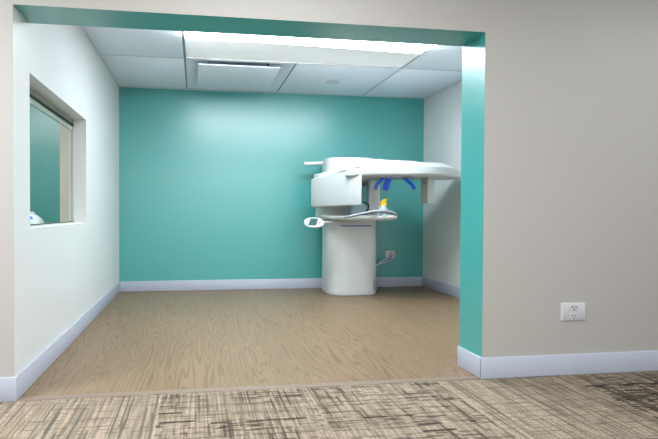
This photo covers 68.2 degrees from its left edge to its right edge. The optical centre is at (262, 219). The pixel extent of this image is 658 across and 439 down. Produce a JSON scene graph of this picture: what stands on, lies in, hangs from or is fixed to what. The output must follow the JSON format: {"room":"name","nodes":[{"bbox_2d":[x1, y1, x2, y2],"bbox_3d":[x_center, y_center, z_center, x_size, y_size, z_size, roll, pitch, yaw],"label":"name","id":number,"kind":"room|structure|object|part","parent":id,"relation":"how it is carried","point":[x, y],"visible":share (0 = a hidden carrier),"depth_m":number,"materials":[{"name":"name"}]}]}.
{"room":"dental clinic","nodes":[
{"label":"dental clinic","id":0,"kind":"room"},
{"bbox_2d":[13,5,118,376],"bbox_3d":[-1.685,-0.360,4.454,0.150,2.650,3.735,0,1,-8],"label":"wall","id":1,"kind":"structure","parent":0,"point":[61,271],"depth_m":3.72,"materials":[{"name":"white paint"}]},
{"bbox_2d":[30,88,74,226],"bbox_3d":[-1.613,-0.424,3.595,0.042,0.932,1.491,0,1,-8],"label":"window","id":2,"kind":"structure","parent":1,"relation":"in","point":[37,101],"depth_m":3.88,"materials":[{"name":"grey metal"}]},
{"bbox_2d":[14,281,119,400],"bbox_3d":[-1.599,0.899,4.428,0.015,0.133,3.650,0,1,-8],"label":"baseboard","id":3,"kind":"structure","parent":1,"relation":"attached to","point":[26,377],"depth_m":3.38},
{"bbox_2d":[30,87,423,281],"bbox_3d":[-1.380,-0.388,6.331,7.367,2.650,0.100,0,1,-8],"label":"wall","id":4,"kind":"structure","parent":0,"point":[214,185],"depth_m":6.42,"materials":[{"name":"teal paint"}]},
{"bbox_2d":[60,124,68,221],"bbox_3d":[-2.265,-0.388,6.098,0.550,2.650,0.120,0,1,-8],"label":"trim","id":5,"kind":"structure","parent":4,"relation":"attached to","point":[64,132],"depth_m":6.01,"materials":[{"name":"beige paint"}]},
{"bbox_2d":[120,277,421,291],"bbox_3d":[0.209,0.873,6.512,4.137,0.133,0.015,0,1,-8],"label":"baseboard","id":6,"kind":"structure","parent":4,"relation":"attached to","point":[180,285],"depth_m":6.44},
{"bbox_2d":[385,251,394,257],"bbox_3d":[1.794,0.488,6.724,0.146,0.102,0.016,0,1,-8],"label":"wall outlet","id":7,"kind":"object","parent":4,"relation":"attached to","point":[390,254],"visible":1,"depth_m":6.72,"materials":[{"name":"white plastic"}]},
{"bbox_2d":[21,286,474,396],"bbox_3d":[0.422,0.997,4.782,4.417,0.060,3.705,0,1,-8],"label":"floor","id":8,"kind":"structure","parent":0,"point":[187,339],"depth_m":3.84,"materials":[{"name":"wood"}]},
{"bbox_2d":[17,376,479,400],"bbox_3d":[0.000,1.019,2.837,2.749,0.054,0.052,0,1,-8],"label":"trim","id":9,"kind":"structure","parent":8,"relation":"attached to","point":[53,397],"depth_m":2.82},
{"bbox_2d":[304,157,457,295],"bbox_3d":[1.327,0.089,5.811,1.863,1.730,1.286,1,1,31],"label":"machine","id":10,"kind":"object","parent":8,"relation":"on","point":[348,226],"visible":1,"depth_m":5.92,"materials":[{"name":"white plastic"}]},
{"bbox_3d":[0.606,0.037,5.604,0.236,0.121,0.154,0,1,-8],"label":"control panel","id":11,"kind":"part","parent":10,"relation":"part of","materials":[{"name":"white plastic"}]},
{"bbox_2d":[349,203,366,213],"bbox_3d":[1.144,-0.126,5.719,0.210,0.138,0.098,0,1,-8],"label":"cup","id":12,"kind":"object","parent":10,"relation":"on","point":[360,208],"depth_m":5.68,"materials":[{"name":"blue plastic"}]},
{"bbox_2d":[321,214,396,220],"bbox_3d":[1.140,-0.028,5.684,0.764,0.078,0.852,0,1,-8],"label":"tray","id":13,"kind":"object","parent":10,"relation":"on","point":[333,217],"depth_m":5.40,"materials":[{"name":"white plastic"}]},
{"bbox_3d":[1.196,-0.059,5.317,0.588,0.101,0.085,0,1,2],"label":"hand rail","id":14,"kind":"part","parent":10,"relation":"part of","materials":[{"name":"grey metal"}]},
{"bbox_3d":[1.634,-0.569,5.514,1.450,0.169,0.794,0,1,-8],"label":"rotating arm","id":15,"kind":"part","parent":10,"relation":"part of"},
{"bbox_3d":[1.633,-0.484,5.516,1.411,0.023,0.746,0,1,-8],"label":"underside plate","id":16,"kind":"part","parent":10,"relation":"part of","materials":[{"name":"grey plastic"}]},
{"bbox_2d":[83,26,461,97],"bbox_3d":[0.416,-1.784,4.853,4.417,0.200,3.473,0,1,-8],"label":"ceiling","id":17,"kind":"structure","parent":0,"point":[135,70],"depth_m":5.45,"materials":[{"name":"tile"}]},
{"bbox_2d":[186,59,294,91],"bbox_3d":[-0.306,-1.719,5.744,1.186,0.106,1.239,0,1,-8],"label":"ceiling vent","id":18,"kind":"object","parent":17,"relation":"in","point":[201,73],"visible":0.94,"depth_m":5.55,"materials":[{"name":"metal"}]},
{"bbox_2d":[82,26,461,98],"bbox_3d":[0.447,-1.700,4.809,4.167,0.027,3.373,0,1,-8],"label":"trim","id":19,"kind":"structure","parent":17,"relation":"attached to","point":[182,31],"depth_m":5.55,"materials":[{"name":"metal"}]},
{"bbox_2d":[183,31,435,68],"bbox_3d":[0.456,-1.697,4.595,2.383,0.086,1.218,0,1,-8],"label":"ceiling light","id":20,"kind":"object","parent":17,"relation":"attached to","point":[198,45],"visible":0.48,"depth_m":4.87,"materials":[{"name":"white plastic"}]},
{"bbox_2d":[325,80,339,83],"bbox_3d":[0.870,-1.697,5.934,0.176,0.010,0.176,0,1,-8],"label":"cover plate","id":21,"kind":"object","parent":17,"relation":"attached to","point":[330,81],"visible":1,"depth_m":5.93,"materials":[{"name":"white plastic"}]},
{"bbox_2d":[0,0,657,376],"bbox_3d":[0.756,-0.330,3.038,10.700,2.650,0.262,0,1,-8],"label":"wall","id":22,"kind":"structure","parent":0,"point":[559,122],"depth_m":3.05,"materials":[{"name":"grey paint"}]},
{"bbox_2d":[0,377,13,401],"bbox_3d":[-2.942,0.926,2.408,3.204,0.133,0.014,0,1,-8],"label":"baseboard","id":23,"kind":"structure","parent":22,"relation":"attached to","point":[6,383],"depth_m":2.62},
{"bbox_2d":[457,346,481,377],"bbox_3d":[1.354,0.929,3.134,0.015,0.133,0.276,0,1,-8],"label":"baseboard","id":24,"kind":"object","parent":22,"relation":"attached to","point":[467,360],"visible":1,"depth_m":3.13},
{"bbox_2d":[480,350,657,378],"bbox_3d":[3.718,0.934,3.327,4.751,0.133,0.015,0,1,-8],"label":"baseboard","id":25,"kind":"structure","parent":22,"relation":"attached to","point":[632,361],"depth_m":3.08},
{"bbox_2d":[560,302,585,320],"bbox_3d":[2.002,0.594,3.086,0.176,0.116,0.012,0,1,-8],"label":"wall outlet","id":26,"kind":"object","parent":22,"relation":"attached to","point":[569,311],"visible":1,"depth_m":3.08,"materials":[{"name":"white plastic"}]},
{"bbox_2d":[569,313,578,318],"bbox_3d":[2.003,0.620,3.084,0.068,0.035,0.004,0,1,-8],"label":"socket","id":27,"kind":"object","parent":26,"relation":"attached to","point":[571,315],"depth_m":3.08,"materials":[{"name":"white plastic"}]},
{"bbox_2d":[569,305,578,310],"bbox_3d":[2.003,0.567,3.083,0.068,0.035,0.004,0,1,-8],"label":"socket","id":28,"kind":"object","parent":26,"relation":"attached to","point":[571,307],"depth_m":3.08,"materials":[{"name":"white plastic"}]},
{"bbox_2d":[0,371,657,438],"bbox_3d":[1.063,1.061,0.800,10.700,0.060,4.300,0,1,-8],"label":"floor","id":29,"kind":"structure","parent":0,"point":[622,405],"depth_m":2.49,"materials":[{"name":"carpet"}]},
{"bbox_2d":[423,80,461,286],"bbox_3d":[2.567,-0.355,5.040,0.100,2.650,3.735,0,1,-8],"label":"wall","id":30,"kind":"structure","parent":0,"point":[443,108],"depth_m":6.23,"materials":[{"name":"white paint"}]},
{"bbox_2d":[422,277,459,297],"bbox_3d":[2.495,0.902,5.132,0.015,0.133,3.373,0,1,-8],"label":"baseboard","id":31,"kind":"structure","parent":30,"relation":"attached to","point":[442,287],"depth_m":6.25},
{"bbox_3d":[-3.292,0.990,4.387,3.050,0.060,3.473,0,1,-8],"label":"floor","id":32,"kind":"structure","parent":0,"visible":0},
{"bbox_3d":[-2.009,0.509,4.153,0.568,0.918,2.000,0,1,-8],"label":"countertop","id":33,"kind":"structure","parent":32,"relation":"on","visible":0},
{"bbox_2d":[30,212,43,223],"bbox_3d":[-2.099,-0.012,4.345,0.221,0.118,0.286,0,1,-8],"label":"plastic container","id":34,"kind":"object","parent":33,"relation":"on","point":[34,219],"visible":0.47,"depth_m":4.29,"materials":[{"name":"white plastic"}]}
]}

